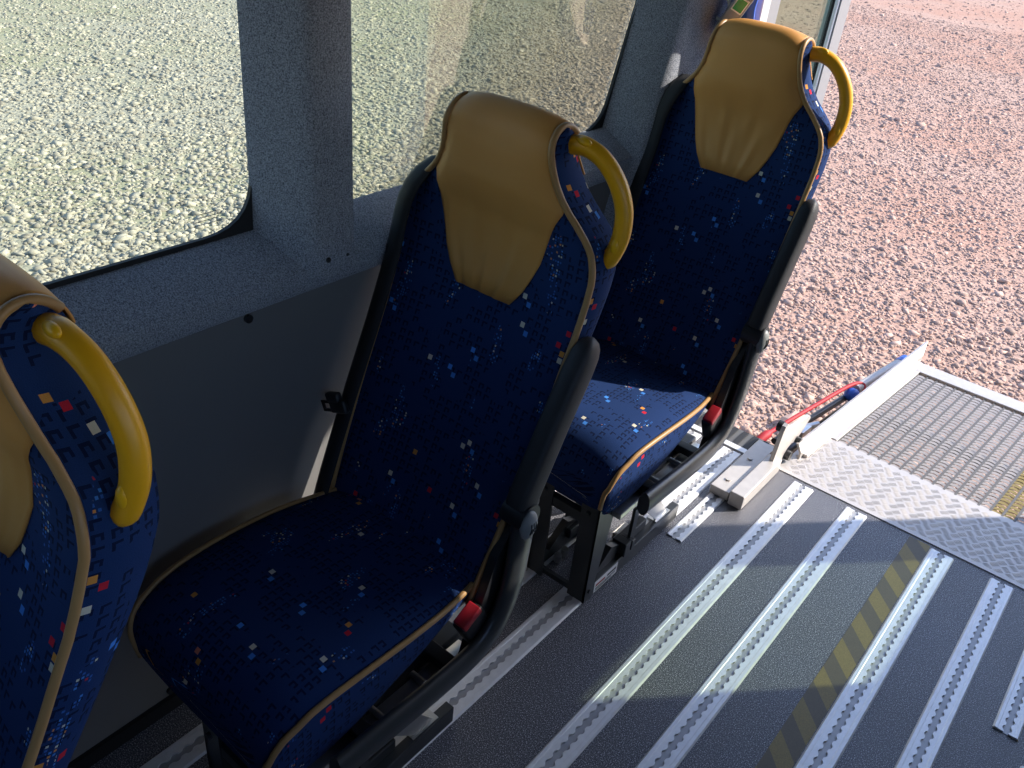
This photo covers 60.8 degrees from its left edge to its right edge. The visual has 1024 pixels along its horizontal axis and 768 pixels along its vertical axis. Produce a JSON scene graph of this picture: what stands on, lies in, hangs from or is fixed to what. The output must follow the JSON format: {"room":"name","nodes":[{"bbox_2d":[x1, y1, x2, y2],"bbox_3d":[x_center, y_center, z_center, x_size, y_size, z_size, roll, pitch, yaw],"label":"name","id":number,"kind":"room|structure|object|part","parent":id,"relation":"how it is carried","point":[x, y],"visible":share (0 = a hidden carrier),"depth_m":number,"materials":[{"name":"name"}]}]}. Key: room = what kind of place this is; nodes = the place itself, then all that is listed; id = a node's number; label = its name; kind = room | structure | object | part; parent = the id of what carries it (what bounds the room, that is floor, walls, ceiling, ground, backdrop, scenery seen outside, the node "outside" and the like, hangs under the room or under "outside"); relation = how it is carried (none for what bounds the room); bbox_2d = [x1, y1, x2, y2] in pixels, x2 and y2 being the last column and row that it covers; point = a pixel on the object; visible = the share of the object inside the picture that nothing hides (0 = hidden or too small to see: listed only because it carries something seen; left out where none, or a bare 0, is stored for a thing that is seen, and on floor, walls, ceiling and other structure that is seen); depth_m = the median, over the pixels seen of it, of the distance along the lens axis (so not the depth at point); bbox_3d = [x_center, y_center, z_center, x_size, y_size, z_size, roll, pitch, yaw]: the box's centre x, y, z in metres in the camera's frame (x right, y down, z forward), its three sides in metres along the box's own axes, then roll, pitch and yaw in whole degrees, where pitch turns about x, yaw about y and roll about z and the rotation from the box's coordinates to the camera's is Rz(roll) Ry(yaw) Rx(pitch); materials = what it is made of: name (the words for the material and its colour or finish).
{"room":"vehicle interior","nodes":[
{"label":"vehicle interior","id":0,"kind":"room"},
{"bbox_2d":[70,181,609,761],"bbox_3d":[-1.279,0.644,0.893,0.061,0.830,5.120,28,38,30],"label":"wall","id":1,"kind":"structure","parent":0,"point":[238,427],"depth_m":1.60,"materials":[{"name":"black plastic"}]},
{"bbox_2d":[67,693,183,767],"bbox_3d":[-1.301,0.993,1.086,0.015,0.035,5.100,28,38,30],"label":"baseboard","id":2,"kind":"structure","parent":1,"relation":"attached to","point":[162,708],"depth_m":1.68,"materials":[{"name":"black rubber"}]},
{"bbox_2d":[50,127,631,363],"bbox_3d":[-1.256,0.290,0.637,0.099,0.143,5.060,28,38,30],"label":"trim","id":3,"kind":"structure","parent":1,"relation":"attached to","point":[133,310],"depth_m":1.41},
{"bbox_2d":[691,424,746,453],"bbox_3d":[0.610,0.153,2.751,0.430,0.005,0.024,28,38,30],"label":"trim","id":4,"kind":"structure","parent":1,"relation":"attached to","point":[694,427],"depth_m":2.70,"materials":[{"name":"metal"}]},
{"bbox_2d":[90,428,1023,767],"bbox_3d":[-0.550,1.393,0.674,2.120,0.060,5.200,28,38,30],"label":"floor","id":5,"kind":"structure","parent":0,"point":[519,715],"depth_m":2.00,"materials":[{"name":"plastic"}]},
{"bbox_2d":[140,723,206,767],"bbox_3d":[-0.625,0.704,1.679,0.064,0.006,3.378,28,38,30],"label":"rail","id":6,"kind":"object","parent":5,"relation":"on","point":[191,747],"visible":0.05,"depth_m":1.67,"materials":[{"name":"metal"}]},
{"bbox_2d":[394,446,740,767],"bbox_3d":[-0.396,0.823,1.530,0.064,0.006,3.378,28,38,30],"label":"rail","id":7,"kind":"object","parent":5,"relation":"on","point":[533,630],"visible":0.48,"depth_m":1.99,"materials":[{"name":"metal"}]},
{"bbox_2d":[0,254,158,767],"bbox_3d":[-0.789,0.473,0.934,0.530,1.153,0.830,28,38,30],"label":"passenger seat","id":8,"kind":"object","parent":7,"relation":"on","point":[79,495],"visible":1,"depth_m":0.87,"materials":[{"name":"blue fabric"}]},
{"bbox_3d":[-0.403,0.037,0.846,0.130,0.202,0.049,28,35,30],"label":"grab handle","id":9,"kind":"part","parent":8,"relation":"part of","materials":[{"name":"yellow plastic"}]},
{"bbox_2d":[127,91,633,767],"bbox_3d":[-0.233,0.145,1.520,0.530,1.177,0.794,28,38,30],"label":"passenger seat","id":10,"kind":"object","parent":7,"relation":"on","point":[315,630],"visible":1,"depth_m":1.51,"materials":[{"name":"blue fabric"}]},
{"bbox_3d":[-0.496,0.656,1.514,0.041,0.279,0.085,10,33,6],"label":"leg","id":11,"kind":"part","parent":10,"relation":"part of","materials":[{"name":"black paint"}]},
{"bbox_2d":[133,491,468,767],"bbox_3d":[-0.356,0.412,1.555,0.414,0.184,0.478,28,38,30],"label":"seat cushion","id":12,"kind":"object","parent":10,"relation":"on","point":[297,627],"depth_m":1.46,"materials":[{"name":"blue fabric"}]},
{"bbox_3d":[-0.299,0.723,1.571,0.048,0.050,0.250,28,38,30],"label":"locking lever","id":13,"kind":"part","parent":10,"relation":"part of","materials":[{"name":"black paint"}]},
{"bbox_3d":[-0.213,0.557,1.512,0.032,0.027,0.380,28,38,30],"label":"slide rail","id":14,"kind":"part","parent":10,"relation":"part of","materials":[{"name":"metal"}]},
{"bbox_3d":[-0.119,0.424,1.457,0.029,0.307,0.463,28,38,30],"label":"frame","id":15,"kind":"part","parent":10,"relation":"part of","materials":[{"name":"black paint"}]},
{"bbox_3d":[-0.091,-0.077,1.569,0.434,0.814,0.326,28,39,30],"label":"seat","id":16,"kind":"part","parent":10,"relation":"part of","materials":[{"name":"blue fabric"}]},
{"bbox_3d":[0.070,0.073,1.476,0.042,0.293,0.187,28,38,30],"label":"armrest","id":17,"kind":"part","parent":10,"relation":"part of","materials":[{"name":"black plastic"}]},
{"bbox_3d":[0.136,-0.291,1.405,0.132,0.203,0.038,21,35,22],"label":"grab handle","id":18,"kind":"part","parent":10,"relation":"part of","materials":[{"name":"yellow plastic"}]},
{"bbox_2d":[527,18,852,603],"bbox_3d":[0.341,-0.200,2.112,0.530,1.226,0.802,28,38,30],"label":"passenger seat","id":19,"kind":"object","parent":7,"relation":"on","point":[731,167],"visible":0.81,"depth_m":2.12,"materials":[{"name":"blue fabric"}]},
{"bbox_3d":[0.074,0.328,2.113,0.041,0.290,0.085,10,33,6],"label":"leg","id":20,"kind":"part","parent":19,"relation":"part of","materials":[{"name":"black paint"}]},
{"bbox_3d":[0.164,0.341,2.241,0.048,0.052,0.250,28,38,30],"label":"locking lever","id":21,"kind":"part","parent":19,"relation":"part of","materials":[{"name":"black paint"}]},
{"bbox_3d":[0.187,0.384,2.045,0.054,0.290,0.080,28,38,30],"label":"leg","id":22,"kind":"part","parent":19,"relation":"part of","materials":[{"name":"black paint"}]},
{"bbox_2d":[595,567,615,589],"bbox_3d":[0.229,0.476,2.135,0.001,0.020,0.088,28,38,30],"label":"print","id":23,"kind":"object","parent":19,"relation":"attached to","point":[605,573],"depth_m":2.13,"materials":[{"name":"paper"}]},
{"bbox_3d":[0.270,0.397,2.173,0.048,0.052,0.250,28,38,30],"label":"locking lever","id":24,"kind":"part","parent":19,"relation":"part of","materials":[{"name":"black paint"}]},
{"bbox_2d":[547,339,709,514],"bbox_3d":[0.214,0.077,2.150,0.414,0.192,0.478,28,38,30],"label":"seat cushion","id":25,"kind":"object","parent":19,"relation":"on","point":[631,423],"depth_m":2.01,"materials":[{"name":"blue fabric"}]},
{"bbox_3d":[0.358,0.225,2.109,0.032,0.028,0.380,28,38,30],"label":"slide rail","id":26,"kind":"part","parent":19,"relation":"part of","materials":[{"name":"metal"}]},
{"bbox_3d":[0.452,0.087,2.050,0.029,0.320,0.463,28,38,30],"label":"frame","id":27,"kind":"part","parent":19,"relation":"part of","materials":[{"name":"black paint"}]},
{"bbox_3d":[0.484,-0.428,2.159,0.434,0.849,0.326,28,38,30],"label":"seat","id":28,"kind":"part","parent":19,"relation":"part of","materials":[{"name":"blue fabric"}]},
{"bbox_3d":[0.642,-0.275,2.063,0.042,0.306,0.187,28,38,30],"label":"armrest","id":29,"kind":"part","parent":19,"relation":"part of","materials":[{"name":"black plastic"}]},
{"bbox_3d":[0.714,-0.652,1.991,0.132,0.211,0.040,21,35,22],"label":"grab handle","id":30,"kind":"part","parent":19,"relation":"part of","materials":[{"name":"yellow plastic"}]},
{"bbox_2d":[449,430,700,622],"bbox_3d":[-0.502,0.768,1.600,0.063,0.006,3.378,28,38,30],"label":"rail","id":31,"kind":"object","parent":5,"relation":"on","point":[529,573],"visible":0.09,"depth_m":2.16,"materials":[{"name":"metal"}]},
{"bbox_2d":[525,481,812,767],"bbox_3d":[-0.215,0.918,1.413,0.063,0.006,3.378,28,38,30],"label":"rail","id":32,"kind":"object","parent":5,"relation":"on","point":[562,750],"visible":1,"depth_m":2.01,"materials":[{"name":"metal"}]},
{"bbox_2d":[666,492,724,541],"bbox_3d":[0.511,0.362,2.406,0.047,0.006,0.254,28,38,30],"label":"rail","id":33,"kind":"object","parent":5,"relation":"on","point":[703,509],"visible":1,"depth_m":2.40,"materials":[{"name":"metal"}]},
{"bbox_2d":[635,507,866,767],"bbox_3d":[-0.091,0.983,1.332,0.063,0.006,3.378,28,38,30],"label":"rail","id":34,"kind":"object","parent":5,"relation":"on","point":[695,717],"visible":1,"depth_m":2.01,"materials":[{"name":"metal"}]},
{"bbox_2d":[709,414,810,509],"bbox_3d":[0.754,0.180,2.582,0.106,0.168,0.470,28,38,30],"label":"lift mount","id":35,"kind":"object","parent":5,"relation":"on","point":[754,469],"visible":1,"depth_m":2.54,"materials":[{"name":"cream painted steel"},{"name":"black rubber"}]},
{"bbox_3d":[0.686,0.249,2.580,0.058,0.032,0.310,28,38,30],"label":"mounting plate","id":36,"kind":"part","parent":35,"relation":"part of","materials":[{"name":"metal"}]},
{"bbox_3d":[0.845,0.154,2.638,0.012,0.168,0.260,28,38,30],"label":"bracket plate","id":37,"kind":"part","parent":35,"relation":"part of","materials":[{"name":"metal"}]},
{"bbox_2d":[757,342,1023,589],"bbox_3d":[1.584,0.303,2.741,1.407,0.160,1.120,28,38,30],"label":"lift","id":38,"kind":"object","parent":35,"relation":"attached to","point":[992,541],"visible":1,"depth_m":2.73,"materials":[{"name":"metal"}]},
{"bbox_3d":[1.050,0.133,3.000,0.490,0.072,0.070,-24,43,-38],"label":"support arm","id":39,"kind":"part","parent":38,"relation":"part of","materials":[{"name":"black paint"}]},
{"bbox_3d":[1.350,-0.029,3.221,0.327,0.038,0.037,-22,42,-37],"label":"folded handrail","id":40,"kind":"part","parent":38,"relation":"part of","materials":[{"name":"metal"}]},
{"bbox_3d":[1.351,0.453,2.426,1.213,0.023,0.285,28,38,30],"label":"tread plate","id":41,"kind":"part","parent":38,"relation":"part of","materials":[{"name":"metal"}]},
{"bbox_3d":[1.703,0.294,2.768,1.208,0.058,0.745,28,38,30],"label":"platform frame","id":42,"kind":"part","parent":38,"relation":"part of","materials":[{"name":"metal"}]},
{"bbox_2d":[755,536,929,767],"bbox_3d":[0.049,1.054,1.249,0.057,0.001,3.390,28,38,30],"label":"tape","id":43,"kind":"object","parent":5,"relation":"on","point":[792,738],"visible":1,"depth_m":2.01,"materials":[{"name":"yellow plastic"}]},
{"bbox_2d":[794,548,953,767],"bbox_3d":[0.093,1.079,1.212,0.064,0.006,3.378,28,38,30],"label":"rail","id":44,"kind":"object","parent":5,"relation":"on","point":[838,727],"visible":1,"depth_m":2.00,"materials":[{"name":"metal"}]},
{"bbox_2d":[894,578,1013,767],"bbox_3d":[0.212,1.141,1.135,0.060,0.006,3.378,28,38,30],"label":"rail","id":45,"kind":"object","parent":5,"relation":"on","point":[922,748],"visible":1,"depth_m":1.99,"materials":[{"name":"metal"}]},
{"bbox_2d":[992,650,1023,740],"bbox_3d":[1.220,0.666,2.049,0.054,0.006,0.483,28,38,30],"label":"rail","id":46,"kind":"object","parent":5,"relation":"on","point":[1009,720],"visible":1,"depth_m":1.94,"materials":[{"name":"metal"}]},
{"bbox_3d":[-1.306,0.616,0.961,0.070,0.920,5.200,28,38,30],"label":"wall","id":47,"kind":"structure","parent":0,"visible":0},
{"bbox_2d":[237,0,355,279],"bbox_3d":[-0.332,-0.575,1.345,0.127,0.875,0.166,28,38,30],"label":"window pillar","id":48,"kind":"structure","parent":47,"relation":"attached to","point":[296,55],"depth_m":1.41,"materials":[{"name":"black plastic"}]},
{"bbox_2d":[602,0,727,229],"bbox_3d":[0.307,-0.695,2.186,0.160,1.940,0.526,28,38,30],"label":"window pillar","id":49,"kind":"structure","parent":47,"relation":"attached to","point":[667,40],"depth_m":2.18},
{"bbox_2d":[714,0,753,28],"bbox_3d":[0.557,-0.926,2.119,0.116,0.167,0.040,28,38,30],"label":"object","id":50,"kind":"object","parent":47,"relation":"attached to","point":[737,8],"visible":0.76,"depth_m":2.12,"materials":[{"name":"grey plastic"}]},
{"bbox_2d":[716,0,757,20],"bbox_3d":[0.555,-0.921,2.162,0.118,0.270,0.030,28,38,30],"label":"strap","id":51,"kind":"object","parent":47,"relation":"hanging from","point":[750,12],"visible":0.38,"depth_m":2.14,"materials":[{"name":"fabric"}]},
{"bbox_3d":[1.136,0.611,2.575,2.060,0.360,0.100,28,38,30],"label":"wall","id":52,"kind":"structure","parent":0,"visible":0},
{"bbox_2d":[694,412,785,463],"bbox_3d":[1.212,0.459,2.430,1.920,0.063,0.110,28,38,30],"label":"trim","id":53,"kind":"structure","parent":52,"relation":"on","point":[737,436],"depth_m":2.75,"materials":[{"name":"grey metal"}]},
{"bbox_3d":[-1.146,-0.568,0.175,0.150,0.260,5.200,28,38,30],"label":"wall","id":54,"kind":"structure","parent":0,"visible":0},
{"bbox_2d":[42,184,252,289],"bbox_3d":[-1.444,-0.008,0.212,0.014,0.815,3.322,28,38,30],"label":"window","id":55,"kind":"structure","parent":54,"relation":"in","point":[243,222],"depth_m":1.42,"materials":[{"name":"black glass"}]},
{"bbox_2d":[583,1,636,131],"bbox_3d":[0.033,-0.856,1.799,0.014,0.825,1.237,28,38,30],"label":"window","id":56,"kind":"structure","parent":54,"relation":"in","point":[598,123],"depth_m":2.21,"materials":[{"name":"black rubber"}]},
{"label":"outside","id":57,"kind":"structure","parent":0,"visible":0},
{"bbox_2d":[0,0,1023,522],"bbox_3d":[10.907,-4.560,13.089,80.000,0.001,85.000,28,38,30],"label":"ground","id":58,"kind":"structure","parent":57,"point":[958,4],"depth_m":7.78,"materials":[{"name":"beige gravel"}]},
{"bbox_2d":[0,0,635,283],"bbox_3d":[0.860,-5.806,13.349,9.587,0.086,22.262,28,38,30],"label":"window","id":59,"kind":"object","parent":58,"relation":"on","point":[121,236],"visible":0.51,"depth_m":7.46,"materials":[{"name":"glass"}]},
{"bbox_2d":[780,411,804,424],"bbox_3d":[1.286,0.184,3.992,0.119,0.085,0.163,18,34,17],"label":"rock","id":60,"kind":"object","parent":58,"relation":"on","point":[788,416],"visible":0.18,"depth_m":3.98,"materials":[{"name":"stone"}]},
{"bbox_2d":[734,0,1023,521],"bbox_3d":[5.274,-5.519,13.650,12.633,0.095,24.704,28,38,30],"label":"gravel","id":61,"kind":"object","parent":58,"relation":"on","point":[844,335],"visible":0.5,"depth_m":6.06,"materials":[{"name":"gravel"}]},
{"bbox_3d":[1.302,-1.076,1.476,2.060,0.360,0.050,28,38,30],"label":"wall","id":62,"kind":"structure","parent":0,"visible":0},
{"bbox_2d":[754,0,770,21],"bbox_3d":[0.522,-0.747,2.377,0.225,2.020,0.045,28,38,30],"label":"trim","id":63,"kind":"structure","parent":62,"relation":"attached to","point":[762,8],"depth_m":2.17,"materials":[{"name":"white paint"}]},
{"bbox_2d":[703,0,850,412],"bbox_3d":[0.840,-0.747,2.870,0.046,2.130,1.008,23,36,24],"label":"door","id":64,"kind":"structure","parent":62,"relation":"in","point":[836,11],"depth_m":2.95,"materials":[{"name":"white paint"}]},
{"bbox_3d":[0.838,-0.748,2.872,0.040,2.130,1.008,23,36,24],"label":"panel","id":65,"kind":"part","parent":64,"relation":"part of","materials":[{"name":"white paint"}]}
]}

